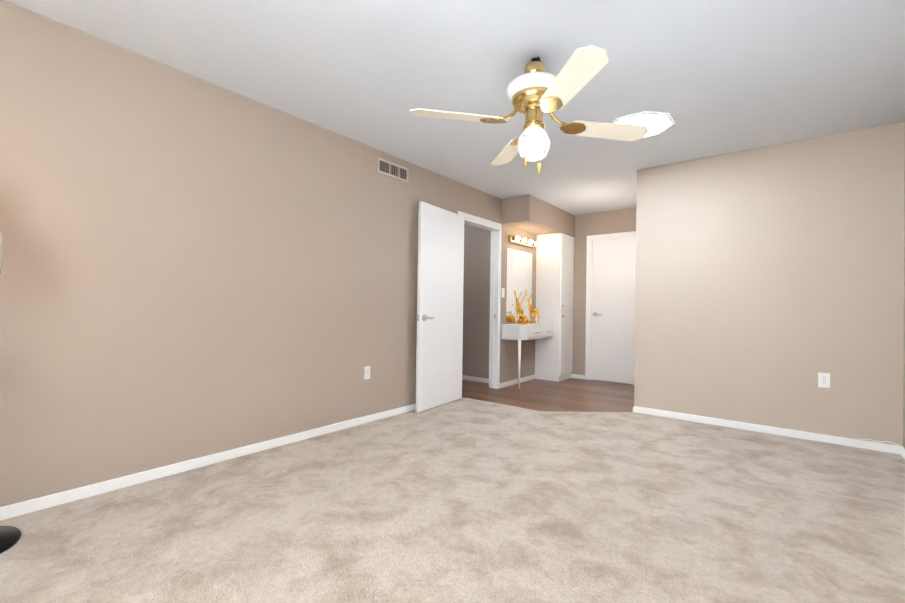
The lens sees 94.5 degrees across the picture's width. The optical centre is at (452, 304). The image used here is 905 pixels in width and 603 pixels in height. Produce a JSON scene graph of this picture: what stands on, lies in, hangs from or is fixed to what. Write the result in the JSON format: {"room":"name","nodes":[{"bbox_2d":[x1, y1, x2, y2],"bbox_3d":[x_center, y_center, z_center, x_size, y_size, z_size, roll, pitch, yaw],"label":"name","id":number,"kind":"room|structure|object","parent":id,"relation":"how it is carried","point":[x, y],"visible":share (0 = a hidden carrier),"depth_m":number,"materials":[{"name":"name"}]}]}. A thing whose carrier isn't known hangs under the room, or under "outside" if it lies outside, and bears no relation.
{"room":"empty bedroom","nodes":[
{"label":"empty bedroom","id":0,"kind":"room"},
{"bbox_2d":[0,0,536,506],"bbox_3d":[-0.738,-0.168,3.779,0.120,2.440,7.340,0,-1,38],"label":"wall","id":1,"kind":"structure","parent":0,"point":[193,267],"depth_m":2.52,"materials":[{"name":"beige paint"}]},
{"bbox_2d":[0,375,534,520],"bbox_3d":[-0.846,1.012,3.549,0.012,0.074,6.638,0,-1,38],"label":"baseboard","id":2,"kind":"structure","parent":1,"relation":"attached to","point":[33,505],"depth_m":2.52,"materials":[{"name":"white wood"}]},
{"bbox_2d":[364,366,369,379],"bbox_3d":[-0.747,0.602,3.670,0.009,0.114,0.070,0,-1,38],"label":"outlet","id":3,"kind":"object","parent":1,"relation":"attached to","point":[366,372],"visible":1,"depth_m":3.66,"materials":[{"name":"white plastic"}]},
{"bbox_2d":[377,157,408,182],"bbox_3d":[-0.548,-1.247,3.897,0.015,0.135,0.390,0,-1,38],"label":"air vent","id":4,"kind":"object","parent":1,"relation":"in","point":[390,169],"visible":1,"depth_m":3.89,"materials":[{"name":"white metal"}]},
{"bbox_2d":[416,201,463,412],"bbox_3d":[-0.091,0.028,4.343,0.158,2.030,0.810,0,-1,38],"label":"open door","id":5,"kind":"structure","parent":1,"relation":"in","point":[439,317],"depth_m":4.28,"materials":[{"name":"white wood"}]},
{"bbox_2d":[457,211,501,388],"bbox_3d":[0.287,0.020,5.078,0.152,2.112,0.959,0,-1,38],"label":"door frame","id":6,"kind":"structure","parent":1,"relation":"attached to","point":[495,228],"depth_m":5.37,"materials":[{"name":"white wood"}]},
{"bbox_2d":[461,183,499,223],"bbox_3d":[0.304,-1.169,5.087,0.120,0.390,0.835,0,-1,38],"label":"lintel","id":7,"kind":"object","parent":1,"relation":"attached to","point":[479,203],"visible":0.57,"depth_m":5.02,"materials":[{"name":"beige paint"}]},
{"bbox_2d":[501,288,504,297],"bbox_3d":[0.660,-0.147,5.440,0.012,0.120,0.070,0,-1,38],"label":"switch plate","id":8,"kind":"object","parent":1,"relation":"attached to","point":[503,293],"visible":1,"depth_m":5.44,"materials":[{"name":"white plastic"}]},
{"bbox_2d":[506,248,531,321],"bbox_3d":[0.929,-0.251,5.784,0.006,0.980,0.710,0,-1,38],"label":"vanity mirror","id":9,"kind":"object","parent":1,"relation":"attached to","point":[519,273],"visible":0.92,"depth_m":5.73,"materials":[{"name":"clear mirror"}]},
{"bbox_2d":[508,235,538,247],"bbox_3d":[1.002,-0.865,5.769,0.132,0.090,0.700,0,-1,38],"label":"light bar","id":10,"kind":"object","parent":1,"relation":"attached to","point":[521,241],"visible":1,"depth_m":5.68,"materials":[{"name":"gold metal"}]},
{"bbox_2d":[0,397,904,602],"bbox_3d":[0.179,1.097,1.993,3.550,0.112,5.470,0,-1,38],"label":"floor carpet","id":11,"kind":"object","parent":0,"point":[465,500],"visible":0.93,"depth_m":1.99,"materials":[{"name":"beige carpet"}]},
{"bbox_2d":[0,231,21,553],"bbox_3d":[-1.986,0.143,1.705,0.348,1.730,0.348,0,-1,38],"label":"floor lamp","id":12,"kind":"object","parent":11,"relation":"on","point":[10,536],"visible":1,"depth_m":1.76,"materials":[{"name":"brown metal"}]},
{"bbox_2d":[5,0,904,214],"bbox_3d":[0.340,-1.415,3.460,5.390,0.080,8.140,0,-1,38],"label":"ceiling","id":13,"kind":"structure","parent":0,"point":[714,77],"depth_m":2.44,"materials":[{"name":"white paint"}]},
{"bbox_2d":[409,45,648,172],"bbox_3d":[0.460,-1.054,2.365,1.032,0.654,1.032,1,0,35],"label":"ceiling fan","id":14,"kind":"object","parent":13,"relation":"hanging from","point":[535,91],"visible":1,"depth_m":2.29,"materials":[{"name":"gold metal"}]},
{"bbox_2d":[501,194,574,236],"bbox_3d":[1.235,-1.185,5.845,0.399,0.319,1.439,0,-1,38],"label":"ceiling soffit","id":15,"kind":"structure","parent":13,"relation":"attached to","point":[529,213],"depth_m":5.42,"materials":[{"name":"beige paint"}]},
{"bbox_2d":[613,112,674,137],"bbox_3d":[1.427,-1.355,3.199,0.453,0.012,0.453,0,-1,38],"label":"ceiling light","id":16,"kind":"object","parent":13,"relation":"attached to","point":[655,123],"visible":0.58,"depth_m":3.10,"materials":[{"name":"white glass"}]},
{"bbox_2d":[462,224,490,378],"bbox_3d":[0.110,-0.139,6.142,1.480,2.440,0.120,0,-1,38],"label":"wall","id":17,"kind":"structure","parent":0,"point":[476,300],"depth_m":5.88,"materials":[{"name":"beige paint"}]},
{"bbox_2d":[462,375,488,382],"bbox_3d":[0.063,1.049,6.071,1.450,0.062,0.016,0,-1,38],"label":"baseboard","id":18,"kind":"structure","parent":17,"relation":"attached to","point":[476,379],"depth_m":5.84,"materials":[{"name":"white wood"}]},
{"bbox_2d":[462,378,633,411],"bbox_3d":[0.902,1.139,5.691,3.300,0.100,3.870,0,-1,38],"label":"floor","id":19,"kind":"structure","parent":0,"point":[574,395],"depth_m":5.01,"materials":[{"name":"brown wood"}]},
{"bbox_2d":[501,323,553,389],"bbox_3d":[1.050,0.680,5.681,0.332,0.822,0.950,0,-1,38],"label":"table","id":20,"kind":"object","parent":19,"relation":"on","point":[520,332],"visible":1,"depth_m":5.38,"materials":[{"name":"white wood"}]},
{"bbox_2d":[514,290,529,323],"bbox_3d":[0.938,0.041,5.579,0.195,0.451,0.353,0,-1,38],"label":"deer figurine","id":21,"kind":"object","parent":20,"relation":"on","point":[523,319],"visible":1,"depth_m":5.51,"materials":[{"name":"gold metal"}]},
{"bbox_2d":[526,289,538,323],"bbox_3d":[1.111,0.034,5.862,0.130,0.473,0.278,0,-1,38],"label":"deer figurine","id":22,"kind":"object","parent":20,"relation":"on","point":[533,311],"visible":1,"depth_m":5.82,"materials":[{"name":"gold metal"}]},
{"bbox_2d":[535,233,573,381],"bbox_3d":[1.534,0.043,6.210,0.428,2.117,0.457,0,-1,38],"label":"tall cabinet","id":23,"kind":"object","parent":19,"relation":"on","point":[554,290],"visible":0.98,"depth_m":6.05,"materials":[{"name":"white wood"}]},
{"bbox_2d":[571,213,591,374],"bbox_3d":[1.802,-0.114,6.372,0.650,2.440,0.120,0,-1,38],"label":"wall","id":24,"kind":"structure","parent":0,"point":[582,227],"depth_m":6.22,"materials":[{"name":"beige paint"}]},
{"bbox_2d":[571,374,584,378],"bbox_3d":[2.302,1.079,5.871,1.328,0.062,0.012,0,-1,38],"label":"baseboard","id":25,"kind":"structure","parent":24,"relation":"attached to","point":[576,376],"depth_m":6.22,"materials":[{"name":"white wood"}]},
{"bbox_2d":[585,231,635,384],"bbox_3d":[2.293,0.054,5.971,0.744,2.112,0.136,0,-1,38],"label":"door frame","id":26,"kind":"structure","parent":24,"relation":"attached to","point":[589,265],"depth_m":6.11,"materials":[{"name":"white wood"}]},
{"bbox_2d":[591,238,633,383],"bbox_3d":[2.266,0.085,5.932,0.618,2.032,0.090,0,-1,38],"label":"closet door","id":27,"kind":"structure","parent":24,"relation":"in","point":[612,308],"depth_m":5.94,"materials":[{"name":"white wood"}]},
{"bbox_2d":[591,208,635,234],"bbox_3d":[2.314,-1.135,5.986,0.620,0.390,0.120,0,-1,38],"label":"lintel","id":28,"kind":"object","parent":24,"relation":"attached to","point":[615,221],"visible":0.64,"depth_m":5.93,"materials":[{"name":"beige paint"}]},
{"bbox_2d":[634,121,904,445],"bbox_3d":[2.596,-0.122,3.667,1.850,2.440,0.120,0,-1,38],"label":"wall","id":29,"kind":"structure","parent":0,"point":[769,286],"depth_m":3.49,"materials":[{"name":"beige paint"}]},
{"bbox_2d":[633,406,900,453],"bbox_3d":[2.627,1.062,3.729,1.862,0.074,0.312,0,-1,38],"label":"baseboard","id":30,"kind":"structure","parent":29,"relation":"attached to","point":[875,446],"depth_m":3.47,"materials":[{"name":"white wood"}]},
{"bbox_2d":[818,373,829,387],"bbox_3d":[2.933,0.600,3.304,0.070,0.114,0.009,0,-1,38],"label":"outlet","id":31,"kind":"object","parent":29,"relation":"attached to","point":[824,380],"visible":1,"depth_m":3.30,"materials":[{"name":"white plastic"}]},
{"bbox_2d":[857,438,903,447],"bbox_3d":[3.149,1.015,3.086,0.236,0.022,0.065,0,-1,38],"label":"cord","id":32,"kind":"object","parent":29,"relation":"attached to","point":[886,441],"visible":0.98,"depth_m":3.08,"materials":[{"name":"white plastic"}]},
{"bbox_2d":[903,164,904,448],"bbox_3d":[1.673,-0.154,0.911,0.120,2.440,5.590,0,-1,38],"label":"wall","id":33,"kind":"structure","parent":0,"point":[904,330],"depth_m":3.03,"materials":[{"name":"beige paint"}]},
{"bbox_2d":[901,447,904,458],"bbox_3d":[1.564,1.022,0.892,0.012,0.062,5.458,0,-1,38],"label":"baseboard","id":34,"kind":"structure","parent":33,"relation":"attached to","point":[902,451],"depth_m":2.97,"materials":[{"name":"white wood"}]}
]}

